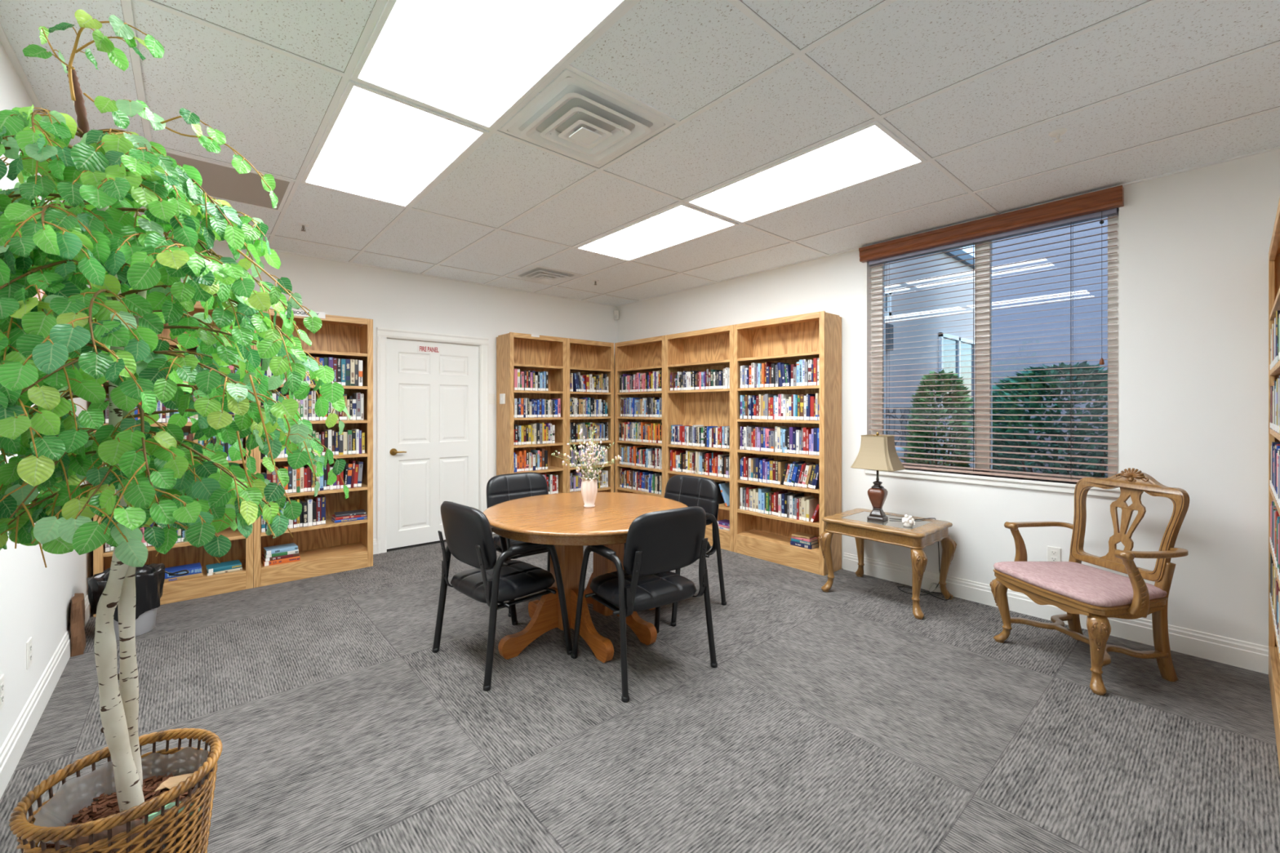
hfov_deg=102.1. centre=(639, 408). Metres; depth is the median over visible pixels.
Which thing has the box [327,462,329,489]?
book
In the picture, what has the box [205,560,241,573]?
book
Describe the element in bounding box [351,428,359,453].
book
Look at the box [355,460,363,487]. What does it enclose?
book
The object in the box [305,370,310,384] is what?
book
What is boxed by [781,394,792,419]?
book
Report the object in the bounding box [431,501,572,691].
chair
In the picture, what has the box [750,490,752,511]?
book
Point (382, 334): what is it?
trim
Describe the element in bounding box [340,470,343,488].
book
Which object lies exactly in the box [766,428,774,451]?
book
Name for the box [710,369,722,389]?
book
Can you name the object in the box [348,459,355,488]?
book
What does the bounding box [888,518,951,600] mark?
power cord
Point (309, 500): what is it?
book
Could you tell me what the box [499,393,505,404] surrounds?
light switch
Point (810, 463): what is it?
book
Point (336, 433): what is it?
book
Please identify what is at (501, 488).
chair
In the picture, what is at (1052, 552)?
receptacle
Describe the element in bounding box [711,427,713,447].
book
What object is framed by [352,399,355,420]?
book
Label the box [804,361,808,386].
book
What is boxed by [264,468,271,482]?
book
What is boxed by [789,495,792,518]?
book
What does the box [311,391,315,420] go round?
book
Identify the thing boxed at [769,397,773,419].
book
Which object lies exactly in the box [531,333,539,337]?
tag
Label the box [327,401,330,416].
book
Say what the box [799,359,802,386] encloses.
book
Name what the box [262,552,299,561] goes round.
book
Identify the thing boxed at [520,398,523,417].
book
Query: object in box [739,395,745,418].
book
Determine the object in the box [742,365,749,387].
book
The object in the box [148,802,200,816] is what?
foam
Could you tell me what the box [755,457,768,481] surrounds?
book
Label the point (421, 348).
door sign
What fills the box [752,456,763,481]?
book
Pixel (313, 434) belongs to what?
book
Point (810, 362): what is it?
book
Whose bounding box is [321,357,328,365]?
book
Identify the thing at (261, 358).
book
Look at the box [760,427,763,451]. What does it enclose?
book
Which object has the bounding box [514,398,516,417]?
book
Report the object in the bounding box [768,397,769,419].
book
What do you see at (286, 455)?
book
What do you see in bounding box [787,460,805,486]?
book
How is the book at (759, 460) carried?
on the bookcase at (789, 340)
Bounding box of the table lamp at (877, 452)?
[850,431,905,521]
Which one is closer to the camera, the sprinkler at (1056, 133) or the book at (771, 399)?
the sprinkler at (1056, 133)
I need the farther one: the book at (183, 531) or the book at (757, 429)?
the book at (757, 429)
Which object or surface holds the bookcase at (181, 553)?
on the floor
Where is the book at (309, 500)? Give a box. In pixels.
[305,497,312,526]
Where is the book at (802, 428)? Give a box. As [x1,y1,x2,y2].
[801,427,803,453]
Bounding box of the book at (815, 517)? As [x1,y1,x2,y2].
[810,503,819,522]
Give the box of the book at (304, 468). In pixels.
[303,466,306,492]
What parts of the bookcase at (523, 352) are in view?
panel, panel, shelf, shelf, shelf, shelf, shelf, panel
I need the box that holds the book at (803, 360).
[802,359,808,386]
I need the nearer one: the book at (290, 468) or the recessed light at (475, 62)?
the recessed light at (475, 62)
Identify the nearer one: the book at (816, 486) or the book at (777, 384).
the book at (816, 486)
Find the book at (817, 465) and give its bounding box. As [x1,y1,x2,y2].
[810,464,819,488]
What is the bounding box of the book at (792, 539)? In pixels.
[791,537,817,545]
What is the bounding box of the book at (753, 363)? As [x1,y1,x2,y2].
[751,362,757,387]
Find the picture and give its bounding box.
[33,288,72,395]
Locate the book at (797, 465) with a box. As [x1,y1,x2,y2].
[790,462,804,486]
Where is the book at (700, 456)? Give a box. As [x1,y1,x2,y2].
[698,455,702,474]
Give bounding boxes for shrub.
[900,368,974,467]
[965,360,1107,477]
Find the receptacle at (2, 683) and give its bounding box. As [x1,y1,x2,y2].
[0,682,3,693]
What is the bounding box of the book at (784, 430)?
[782,429,786,453]
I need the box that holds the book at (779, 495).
[777,493,781,516]
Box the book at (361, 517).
[331,515,367,523]
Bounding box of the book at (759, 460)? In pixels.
[759,459,762,481]
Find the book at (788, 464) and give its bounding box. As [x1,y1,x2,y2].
[783,462,792,485]
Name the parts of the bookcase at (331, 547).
shelf, shelf, shelf, shelf, shelf, shelf, panel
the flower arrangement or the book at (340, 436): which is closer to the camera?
the flower arrangement
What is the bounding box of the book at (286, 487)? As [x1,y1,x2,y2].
[281,465,288,493]
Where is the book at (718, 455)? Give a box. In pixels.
[717,453,728,476]
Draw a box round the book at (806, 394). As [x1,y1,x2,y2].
[805,394,815,420]
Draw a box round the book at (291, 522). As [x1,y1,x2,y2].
[286,497,293,528]
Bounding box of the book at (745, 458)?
[743,455,755,480]
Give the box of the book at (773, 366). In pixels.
[770,364,777,386]
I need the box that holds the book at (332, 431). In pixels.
[331,430,334,455]
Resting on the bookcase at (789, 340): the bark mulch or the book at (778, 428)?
the book at (778, 428)
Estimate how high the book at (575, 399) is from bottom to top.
0.220 m
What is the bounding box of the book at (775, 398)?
[774,397,777,419]
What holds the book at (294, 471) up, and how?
on the bookcase at (331, 547)
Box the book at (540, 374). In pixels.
[539,373,542,391]
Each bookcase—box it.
[93,301,253,617]
[253,309,373,587]
[496,332,566,493]
[553,337,613,493]
[614,335,664,497]
[664,324,733,551]
[733,311,841,576]
[1268,197,1279,771]
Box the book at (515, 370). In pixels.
[514,368,517,390]
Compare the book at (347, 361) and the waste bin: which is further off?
the book at (347, 361)
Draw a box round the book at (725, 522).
[717,519,729,526]
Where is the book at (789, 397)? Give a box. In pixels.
[788,396,791,419]
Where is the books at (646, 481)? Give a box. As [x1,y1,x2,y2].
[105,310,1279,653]
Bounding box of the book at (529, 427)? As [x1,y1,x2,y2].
[521,425,531,444]
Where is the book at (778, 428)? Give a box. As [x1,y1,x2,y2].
[777,426,788,452]
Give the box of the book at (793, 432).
[792,431,795,453]
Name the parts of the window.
sill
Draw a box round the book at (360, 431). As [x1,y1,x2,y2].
[359,430,361,453]
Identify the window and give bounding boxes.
[865,207,1120,497]
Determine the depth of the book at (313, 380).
4.29 m
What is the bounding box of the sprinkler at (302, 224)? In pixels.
[297,222,309,231]
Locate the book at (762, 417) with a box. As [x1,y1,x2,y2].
[760,395,763,419]
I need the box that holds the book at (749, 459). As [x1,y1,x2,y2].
[748,457,753,480]
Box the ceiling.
[0,0,1279,306]
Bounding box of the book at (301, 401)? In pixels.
[300,399,302,419]
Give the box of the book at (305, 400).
[302,395,307,420]
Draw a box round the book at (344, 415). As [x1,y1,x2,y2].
[342,394,346,420]
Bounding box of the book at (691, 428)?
[689,426,693,445]
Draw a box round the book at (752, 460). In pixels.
[751,459,753,481]
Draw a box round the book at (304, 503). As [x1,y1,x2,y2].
[302,500,307,527]
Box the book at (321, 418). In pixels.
[315,394,323,420]
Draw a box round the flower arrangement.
[551,426,622,479]
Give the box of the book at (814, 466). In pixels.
[808,463,819,488]
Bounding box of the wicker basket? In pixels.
[8,728,222,852]
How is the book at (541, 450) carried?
on the bookcase at (523, 352)
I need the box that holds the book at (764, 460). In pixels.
[762,457,773,482]
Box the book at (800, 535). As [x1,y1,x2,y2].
[791,532,815,539]
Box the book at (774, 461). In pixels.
[772,460,778,484]
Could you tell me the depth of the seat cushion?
2.72 m
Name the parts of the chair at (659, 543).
frame, armrest, seat rail, seat, backrest, frame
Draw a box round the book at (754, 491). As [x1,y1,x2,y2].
[752,487,763,511]
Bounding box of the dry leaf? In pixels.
[154,773,193,791]
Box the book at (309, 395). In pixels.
[307,391,311,420]
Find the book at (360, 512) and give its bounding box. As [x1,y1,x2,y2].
[333,509,366,517]
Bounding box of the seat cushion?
[993,561,1167,607]
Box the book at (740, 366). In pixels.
[740,365,742,388]
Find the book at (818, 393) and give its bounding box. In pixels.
[817,393,819,420]
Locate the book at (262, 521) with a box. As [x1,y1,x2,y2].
[260,514,265,532]
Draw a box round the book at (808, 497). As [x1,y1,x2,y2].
[801,495,813,520]
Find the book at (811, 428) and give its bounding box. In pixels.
[811,428,813,454]
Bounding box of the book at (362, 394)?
[360,393,364,420]
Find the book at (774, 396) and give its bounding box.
[773,395,777,419]
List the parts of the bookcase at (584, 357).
panel, shelf, shelf, shelf, shelf, shelf, shelf, panel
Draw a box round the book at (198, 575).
[164,568,202,582]
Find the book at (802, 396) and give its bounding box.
[800,394,806,420]
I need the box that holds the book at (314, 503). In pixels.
[312,499,316,525]
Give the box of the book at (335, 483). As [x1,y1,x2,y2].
[329,465,336,488]
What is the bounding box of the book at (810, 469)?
[804,464,813,488]
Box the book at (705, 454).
[704,453,706,475]
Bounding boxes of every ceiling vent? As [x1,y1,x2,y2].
[165,150,294,211]
[499,70,672,167]
[510,265,582,284]
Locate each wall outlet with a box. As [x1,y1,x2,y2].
[0,674,4,711]
[26,636,31,669]
[1047,546,1061,561]
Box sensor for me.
[613,310,618,319]
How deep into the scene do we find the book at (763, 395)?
4.78 m
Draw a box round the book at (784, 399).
[782,398,788,419]
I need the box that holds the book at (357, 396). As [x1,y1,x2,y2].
[352,392,360,420]
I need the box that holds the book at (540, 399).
[532,398,541,417]
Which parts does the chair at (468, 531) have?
backrest, frame, seat, armrest, frame, seat rail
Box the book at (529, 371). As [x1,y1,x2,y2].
[526,370,530,391]
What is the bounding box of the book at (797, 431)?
[795,430,801,453]
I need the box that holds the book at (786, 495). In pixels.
[784,493,795,517]
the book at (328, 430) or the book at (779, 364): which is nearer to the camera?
the book at (328, 430)
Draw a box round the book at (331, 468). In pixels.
[329,466,333,489]
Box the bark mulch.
[40,772,202,852]
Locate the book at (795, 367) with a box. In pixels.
[793,366,796,386]
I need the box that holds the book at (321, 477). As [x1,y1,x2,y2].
[320,466,323,490]
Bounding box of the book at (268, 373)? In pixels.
[266,365,271,377]
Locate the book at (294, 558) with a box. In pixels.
[262,555,300,566]
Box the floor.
[0,533,1279,852]
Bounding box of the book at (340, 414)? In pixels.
[338,410,342,420]
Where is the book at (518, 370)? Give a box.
[517,368,519,390]
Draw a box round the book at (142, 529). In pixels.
[140,527,147,546]
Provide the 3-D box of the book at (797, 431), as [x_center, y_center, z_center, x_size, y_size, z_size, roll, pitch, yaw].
[1.424,0.296,4.558,0.142,0.207,0.028,0,0,-41]
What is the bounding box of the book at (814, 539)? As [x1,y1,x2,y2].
[791,536,817,542]
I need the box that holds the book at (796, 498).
[794,495,804,519]
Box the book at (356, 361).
[354,359,358,386]
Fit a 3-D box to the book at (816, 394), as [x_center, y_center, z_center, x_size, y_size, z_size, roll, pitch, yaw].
[1.550,-0.010,4.421,0.164,0.229,0.020,0,0,-41]
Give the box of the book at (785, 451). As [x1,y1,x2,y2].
[784,431,786,453]
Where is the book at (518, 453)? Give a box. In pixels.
[514,450,521,471]
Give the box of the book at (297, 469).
[296,468,299,493]
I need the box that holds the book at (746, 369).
[744,368,749,387]
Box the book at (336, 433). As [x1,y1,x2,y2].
[334,431,338,455]
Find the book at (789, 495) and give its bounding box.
[787,494,792,518]
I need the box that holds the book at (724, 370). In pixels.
[723,368,725,388]
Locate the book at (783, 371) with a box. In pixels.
[781,364,786,386]
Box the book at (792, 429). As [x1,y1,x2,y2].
[789,426,800,453]
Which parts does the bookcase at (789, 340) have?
panel, shelf, shelf, shelf, shelf, shelf, shelf, panel, panel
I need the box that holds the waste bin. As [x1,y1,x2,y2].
[87,563,189,640]
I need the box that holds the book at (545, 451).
[544,449,547,469]
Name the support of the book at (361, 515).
on the book at (361, 517)
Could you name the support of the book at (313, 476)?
on the bookcase at (331, 547)
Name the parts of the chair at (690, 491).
backrest, frame, seat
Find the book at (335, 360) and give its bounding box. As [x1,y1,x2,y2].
[333,358,337,382]
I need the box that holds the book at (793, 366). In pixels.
[791,364,796,386]
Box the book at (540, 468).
[539,451,542,470]
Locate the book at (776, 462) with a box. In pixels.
[775,460,787,484]
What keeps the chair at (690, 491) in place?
on the floor
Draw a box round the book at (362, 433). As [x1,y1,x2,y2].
[361,432,364,453]
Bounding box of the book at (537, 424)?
[531,422,539,444]
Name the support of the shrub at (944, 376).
on the ground
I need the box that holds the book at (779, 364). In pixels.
[777,362,788,386]
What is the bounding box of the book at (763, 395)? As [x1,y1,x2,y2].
[763,395,764,419]
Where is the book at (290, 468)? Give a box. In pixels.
[287,466,292,493]
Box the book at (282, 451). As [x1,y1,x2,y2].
[280,449,284,457]
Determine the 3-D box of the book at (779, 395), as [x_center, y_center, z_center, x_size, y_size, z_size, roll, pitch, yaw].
[1.306,-0.010,4.697,0.146,0.230,0.026,0,0,-41]
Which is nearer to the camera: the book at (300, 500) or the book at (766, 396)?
the book at (300, 500)
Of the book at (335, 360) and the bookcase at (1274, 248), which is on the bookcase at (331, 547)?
the book at (335, 360)
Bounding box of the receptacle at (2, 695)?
[0,693,3,704]
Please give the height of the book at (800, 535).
0.016 m
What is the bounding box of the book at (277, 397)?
[274,391,280,402]
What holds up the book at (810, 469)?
on the bookcase at (789, 340)
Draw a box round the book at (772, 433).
[770,431,774,452]
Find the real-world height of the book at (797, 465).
0.199 m
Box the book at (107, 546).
[105,542,110,552]
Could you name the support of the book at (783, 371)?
on the bookcase at (789, 340)
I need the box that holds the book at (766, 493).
[765,490,776,514]
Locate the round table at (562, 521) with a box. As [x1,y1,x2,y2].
[483,492,688,662]
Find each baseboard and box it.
[0,593,91,799]
[373,538,377,554]
[843,552,1268,674]
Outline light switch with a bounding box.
[488,393,494,404]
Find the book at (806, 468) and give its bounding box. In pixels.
[800,464,810,488]
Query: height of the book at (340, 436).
0.195 m
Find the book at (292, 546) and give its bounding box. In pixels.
[263,542,297,555]
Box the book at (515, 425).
[514,424,517,444]
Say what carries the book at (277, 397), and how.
on the bookcase at (331, 547)
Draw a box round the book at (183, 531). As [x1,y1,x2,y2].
[181,528,185,542]
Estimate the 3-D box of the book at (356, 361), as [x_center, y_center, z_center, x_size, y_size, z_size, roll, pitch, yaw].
[-2.527,-0.307,4.572,0.029,0.233,0.188,0,0,-41]
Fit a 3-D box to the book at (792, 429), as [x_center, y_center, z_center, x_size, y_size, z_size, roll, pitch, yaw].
[1.378,0.284,4.598,0.137,0.231,0.034,0,0,-41]
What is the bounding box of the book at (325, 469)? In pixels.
[323,463,327,490]
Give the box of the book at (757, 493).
[755,491,758,512]
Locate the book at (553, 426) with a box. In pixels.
[551,425,555,443]
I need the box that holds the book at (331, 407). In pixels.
[330,402,334,413]
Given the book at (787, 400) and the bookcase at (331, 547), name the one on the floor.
the bookcase at (331, 547)
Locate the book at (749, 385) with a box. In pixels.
[748,365,751,387]
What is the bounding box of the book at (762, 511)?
[760,490,771,513]
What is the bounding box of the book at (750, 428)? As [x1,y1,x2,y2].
[747,426,758,450]
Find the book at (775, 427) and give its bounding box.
[774,426,786,452]
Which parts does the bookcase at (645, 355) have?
panel, shelf, shelf, shelf, shelf, shelf, shelf, panel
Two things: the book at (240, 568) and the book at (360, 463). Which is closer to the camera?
the book at (240, 568)
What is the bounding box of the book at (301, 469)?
[299,466,303,492]
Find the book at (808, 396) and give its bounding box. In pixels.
[807,395,815,420]
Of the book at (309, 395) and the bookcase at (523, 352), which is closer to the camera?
the book at (309, 395)
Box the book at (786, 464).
[781,462,792,484]
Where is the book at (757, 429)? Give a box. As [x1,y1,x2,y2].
[755,426,768,450]
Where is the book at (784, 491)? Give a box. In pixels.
[775,489,787,515]
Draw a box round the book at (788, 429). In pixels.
[786,428,789,453]
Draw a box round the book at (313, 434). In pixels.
[311,430,315,456]
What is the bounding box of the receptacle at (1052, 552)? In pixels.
[1050,550,1057,555]
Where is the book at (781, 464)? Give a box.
[777,461,790,484]
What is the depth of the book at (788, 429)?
4.59 m
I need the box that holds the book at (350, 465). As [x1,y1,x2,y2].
[346,462,352,488]
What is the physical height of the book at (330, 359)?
0.239 m
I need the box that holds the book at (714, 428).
[713,426,718,447]
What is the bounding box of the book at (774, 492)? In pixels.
[773,492,775,515]
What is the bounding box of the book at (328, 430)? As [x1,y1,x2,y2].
[324,429,331,450]
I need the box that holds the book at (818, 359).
[817,358,819,385]
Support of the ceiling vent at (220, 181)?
in the ceiling
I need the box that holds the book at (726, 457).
[725,456,728,478]
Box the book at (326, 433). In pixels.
[320,430,328,455]
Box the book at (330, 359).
[328,356,333,383]
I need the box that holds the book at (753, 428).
[753,428,755,450]
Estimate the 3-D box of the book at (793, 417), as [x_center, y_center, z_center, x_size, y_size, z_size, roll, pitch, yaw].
[1.407,-0.007,4.589,0.147,0.224,0.021,0,0,-41]
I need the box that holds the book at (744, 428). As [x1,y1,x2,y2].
[743,426,746,449]
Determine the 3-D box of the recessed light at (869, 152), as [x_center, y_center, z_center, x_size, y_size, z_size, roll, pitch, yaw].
[0.924,-1.344,3.088,0.594,0.012,1.254,0,0,-41]
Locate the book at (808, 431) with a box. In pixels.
[806,429,811,454]
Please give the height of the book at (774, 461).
0.207 m
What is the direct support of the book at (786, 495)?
on the bookcase at (789, 340)
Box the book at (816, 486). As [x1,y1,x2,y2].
[813,466,819,489]
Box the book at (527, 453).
[526,452,528,471]
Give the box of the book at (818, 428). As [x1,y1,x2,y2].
[817,427,819,455]
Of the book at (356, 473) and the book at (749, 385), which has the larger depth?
the book at (749, 385)
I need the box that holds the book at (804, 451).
[802,426,814,454]
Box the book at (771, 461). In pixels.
[769,459,782,483]
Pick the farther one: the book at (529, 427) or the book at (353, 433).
the book at (529, 427)
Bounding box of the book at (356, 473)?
[353,463,359,487]
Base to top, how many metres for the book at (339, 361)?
0.231 m
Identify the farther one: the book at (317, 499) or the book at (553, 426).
the book at (553, 426)
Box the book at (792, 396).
[791,395,793,419]
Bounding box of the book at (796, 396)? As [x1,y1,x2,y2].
[795,395,797,420]
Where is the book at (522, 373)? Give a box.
[520,371,524,390]
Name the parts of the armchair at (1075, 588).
leg, arm, leg, seat frame, leg, frame, arm, leg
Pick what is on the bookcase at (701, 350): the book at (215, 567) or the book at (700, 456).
the book at (700, 456)
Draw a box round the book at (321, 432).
[318,431,324,455]
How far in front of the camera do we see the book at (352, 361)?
4.47 m
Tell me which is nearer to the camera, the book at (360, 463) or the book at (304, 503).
the book at (304, 503)
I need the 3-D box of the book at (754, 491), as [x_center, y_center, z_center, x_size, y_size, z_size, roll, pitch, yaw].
[1.132,0.869,4.912,0.164,0.211,0.027,0,0,-41]
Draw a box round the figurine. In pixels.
[902,514,915,527]
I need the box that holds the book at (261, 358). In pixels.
[260,358,266,375]
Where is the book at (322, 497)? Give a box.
[319,494,325,524]
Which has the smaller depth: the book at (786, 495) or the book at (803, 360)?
the book at (803, 360)
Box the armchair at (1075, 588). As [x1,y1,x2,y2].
[989,467,1189,695]
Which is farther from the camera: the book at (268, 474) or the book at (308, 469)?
the book at (308, 469)
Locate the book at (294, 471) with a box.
[292,468,296,493]
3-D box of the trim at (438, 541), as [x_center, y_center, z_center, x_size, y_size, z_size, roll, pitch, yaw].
[-2.142,0.352,5.368,0.950,2.075,0.150,0,0,-41]
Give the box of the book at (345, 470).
[343,463,348,486]
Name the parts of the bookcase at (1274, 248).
shelf, shelf, shelf, shelf, shelf, shelf, panel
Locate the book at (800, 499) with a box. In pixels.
[799,497,802,519]
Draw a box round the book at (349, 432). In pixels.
[344,429,351,454]
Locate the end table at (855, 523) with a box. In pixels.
[817,508,956,619]
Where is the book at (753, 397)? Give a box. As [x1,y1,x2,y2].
[751,395,755,418]
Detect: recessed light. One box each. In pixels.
[300,79,488,208]
[351,0,631,130]
[574,202,738,261]
[684,120,927,223]
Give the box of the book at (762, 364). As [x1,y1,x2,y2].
[761,363,764,387]
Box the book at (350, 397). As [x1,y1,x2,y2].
[346,395,352,420]
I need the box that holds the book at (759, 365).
[757,363,761,387]
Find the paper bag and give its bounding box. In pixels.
[70,593,86,657]
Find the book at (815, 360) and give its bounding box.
[813,358,817,385]
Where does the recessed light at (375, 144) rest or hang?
in the ceiling
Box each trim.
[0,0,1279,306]
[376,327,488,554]
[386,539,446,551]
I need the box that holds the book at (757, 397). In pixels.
[755,395,759,419]
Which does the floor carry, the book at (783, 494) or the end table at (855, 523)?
the end table at (855, 523)
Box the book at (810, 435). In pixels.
[808,434,811,454]
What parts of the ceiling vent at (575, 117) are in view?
plate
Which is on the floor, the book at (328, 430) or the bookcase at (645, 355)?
the bookcase at (645, 355)
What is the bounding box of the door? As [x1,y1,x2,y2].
[386,337,478,549]
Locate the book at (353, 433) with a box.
[351,430,355,453]
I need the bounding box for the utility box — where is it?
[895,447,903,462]
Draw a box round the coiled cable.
[928,582,939,591]
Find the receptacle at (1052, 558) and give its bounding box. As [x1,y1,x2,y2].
[1050,556,1057,561]
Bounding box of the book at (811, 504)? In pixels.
[805,497,818,521]
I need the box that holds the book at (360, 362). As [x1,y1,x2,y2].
[358,360,362,386]
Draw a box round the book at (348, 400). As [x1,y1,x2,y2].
[346,399,349,420]
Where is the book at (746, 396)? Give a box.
[745,395,756,418]
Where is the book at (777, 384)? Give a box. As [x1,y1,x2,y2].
[775,364,779,386]
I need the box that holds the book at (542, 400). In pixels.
[541,399,544,417]
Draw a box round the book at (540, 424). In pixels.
[539,423,542,444]
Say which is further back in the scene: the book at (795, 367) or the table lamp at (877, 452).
the book at (795, 367)
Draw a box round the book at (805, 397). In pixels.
[804,395,806,420]
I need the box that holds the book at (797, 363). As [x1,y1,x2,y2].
[796,361,799,386]
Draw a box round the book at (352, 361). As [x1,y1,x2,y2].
[350,359,354,386]
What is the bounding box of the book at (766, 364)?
[764,362,775,386]
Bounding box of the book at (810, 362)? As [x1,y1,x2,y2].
[808,360,813,385]
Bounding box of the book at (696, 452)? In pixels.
[695,450,707,474]
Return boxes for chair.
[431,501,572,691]
[486,471,584,617]
[570,506,717,702]
[624,475,726,626]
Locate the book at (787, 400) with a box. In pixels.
[786,399,788,419]
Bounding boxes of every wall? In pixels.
[0,41,93,748]
[161,234,617,539]
[617,149,1279,646]
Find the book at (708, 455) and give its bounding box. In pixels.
[705,453,711,475]
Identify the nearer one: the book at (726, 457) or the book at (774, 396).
the book at (774, 396)
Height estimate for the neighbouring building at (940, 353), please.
7.200 m
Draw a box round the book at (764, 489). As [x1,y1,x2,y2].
[758,487,770,513]
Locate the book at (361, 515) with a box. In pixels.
[331,514,366,519]
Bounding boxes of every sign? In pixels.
[284,309,325,318]
[417,345,439,354]
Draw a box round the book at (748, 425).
[746,425,758,449]
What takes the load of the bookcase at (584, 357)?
on the floor
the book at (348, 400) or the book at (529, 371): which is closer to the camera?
the book at (348, 400)
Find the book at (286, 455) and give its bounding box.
[284,447,288,457]
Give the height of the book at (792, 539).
0.024 m
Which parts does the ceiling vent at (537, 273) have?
plate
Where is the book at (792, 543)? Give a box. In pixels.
[790,541,818,549]
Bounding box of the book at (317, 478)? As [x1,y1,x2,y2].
[315,466,319,490]
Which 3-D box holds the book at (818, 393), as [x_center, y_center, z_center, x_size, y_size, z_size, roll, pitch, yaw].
[1.566,-0.009,4.404,0.150,0.227,0.025,0,0,-41]
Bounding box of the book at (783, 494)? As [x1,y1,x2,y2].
[781,492,793,517]
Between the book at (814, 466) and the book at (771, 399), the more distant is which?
the book at (771, 399)
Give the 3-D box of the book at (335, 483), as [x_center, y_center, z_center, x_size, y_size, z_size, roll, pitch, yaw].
[-2.638,0.594,4.449,0.028,0.191,0.142,0,0,-41]
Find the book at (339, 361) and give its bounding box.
[337,358,341,384]
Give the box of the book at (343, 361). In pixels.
[341,359,345,386]
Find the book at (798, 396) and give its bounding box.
[797,395,799,420]
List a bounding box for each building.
[885,247,974,467]
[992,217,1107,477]
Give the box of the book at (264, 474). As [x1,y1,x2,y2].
[260,471,266,479]
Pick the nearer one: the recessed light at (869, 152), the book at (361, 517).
the recessed light at (869, 152)
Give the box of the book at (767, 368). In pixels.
[765,366,771,386]
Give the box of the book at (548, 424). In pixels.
[544,422,550,443]
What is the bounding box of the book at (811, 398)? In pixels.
[809,396,815,420]
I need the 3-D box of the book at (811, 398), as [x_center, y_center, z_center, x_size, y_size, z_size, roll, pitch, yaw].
[1.523,0.003,4.461,0.159,0.204,0.034,0,0,-41]
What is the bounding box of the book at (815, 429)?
[813,427,817,455]
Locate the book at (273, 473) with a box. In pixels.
[271,466,276,482]
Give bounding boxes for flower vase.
[581,476,597,507]
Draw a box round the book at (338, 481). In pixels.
[336,474,340,488]
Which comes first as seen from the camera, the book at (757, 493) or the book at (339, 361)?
the book at (339, 361)
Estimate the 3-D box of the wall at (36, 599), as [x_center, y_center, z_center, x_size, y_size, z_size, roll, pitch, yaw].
[-1.729,0.020,1.072,0.150,2.740,7.185,0,0,-41]
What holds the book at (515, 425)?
on the bookcase at (523, 352)
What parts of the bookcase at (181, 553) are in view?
panel, shelf, shelf, shelf, shelf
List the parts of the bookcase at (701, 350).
panel, shelf, shelf, shelf, shelf, panel, shelf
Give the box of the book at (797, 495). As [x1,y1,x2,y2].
[792,492,804,519]
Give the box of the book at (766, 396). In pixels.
[764,394,777,419]
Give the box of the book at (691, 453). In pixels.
[688,452,694,473]
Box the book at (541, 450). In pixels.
[535,448,544,469]
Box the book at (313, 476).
[311,464,315,491]
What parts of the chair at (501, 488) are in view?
frame, backrest, seat, seat rail, frame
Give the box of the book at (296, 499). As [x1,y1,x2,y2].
[294,497,299,527]
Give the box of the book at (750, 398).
[748,397,752,418]
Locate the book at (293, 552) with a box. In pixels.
[263,549,298,558]
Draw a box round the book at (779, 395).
[777,394,781,419]
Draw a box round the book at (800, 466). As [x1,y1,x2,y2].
[794,464,801,486]
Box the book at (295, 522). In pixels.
[293,518,297,528]
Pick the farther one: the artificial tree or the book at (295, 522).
the book at (295, 522)
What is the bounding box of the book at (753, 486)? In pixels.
[746,485,757,510]
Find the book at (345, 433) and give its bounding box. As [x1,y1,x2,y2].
[343,431,347,454]
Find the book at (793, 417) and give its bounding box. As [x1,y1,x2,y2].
[792,394,799,420]
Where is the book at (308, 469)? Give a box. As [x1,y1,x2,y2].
[304,465,311,491]
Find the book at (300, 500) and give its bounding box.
[299,499,302,527]
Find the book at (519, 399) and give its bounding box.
[516,398,520,417]
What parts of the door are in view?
handle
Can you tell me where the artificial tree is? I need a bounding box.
[0,8,350,812]
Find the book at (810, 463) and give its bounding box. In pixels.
[798,462,815,487]
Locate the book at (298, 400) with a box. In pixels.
[297,399,300,420]
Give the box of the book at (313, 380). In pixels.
[310,356,315,385]
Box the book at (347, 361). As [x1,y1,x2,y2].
[345,359,350,386]
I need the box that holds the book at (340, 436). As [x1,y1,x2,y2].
[338,431,343,454]
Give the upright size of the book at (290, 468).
0.213 m
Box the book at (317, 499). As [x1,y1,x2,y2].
[313,495,320,524]
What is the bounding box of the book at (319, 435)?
[318,433,321,455]
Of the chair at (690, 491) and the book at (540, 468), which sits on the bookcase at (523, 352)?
the book at (540, 468)
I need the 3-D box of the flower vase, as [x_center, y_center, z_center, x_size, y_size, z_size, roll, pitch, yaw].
[-0.321,0.532,3.281,0.107,0.189,0.107,0,0,-41]
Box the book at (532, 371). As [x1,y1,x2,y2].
[530,370,535,391]
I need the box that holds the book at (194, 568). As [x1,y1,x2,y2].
[164,562,201,578]
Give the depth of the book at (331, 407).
4.38 m
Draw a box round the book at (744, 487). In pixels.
[739,485,750,509]
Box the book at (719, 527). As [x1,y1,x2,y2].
[718,526,729,530]
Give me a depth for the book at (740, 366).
4.98 m
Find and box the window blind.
[858,185,1124,482]
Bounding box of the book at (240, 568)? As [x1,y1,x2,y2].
[206,565,242,576]
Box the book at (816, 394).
[815,393,817,420]
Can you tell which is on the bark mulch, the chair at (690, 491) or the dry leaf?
the dry leaf
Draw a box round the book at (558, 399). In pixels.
[551,398,560,417]
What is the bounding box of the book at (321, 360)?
[319,357,324,366]
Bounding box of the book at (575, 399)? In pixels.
[573,398,577,417]

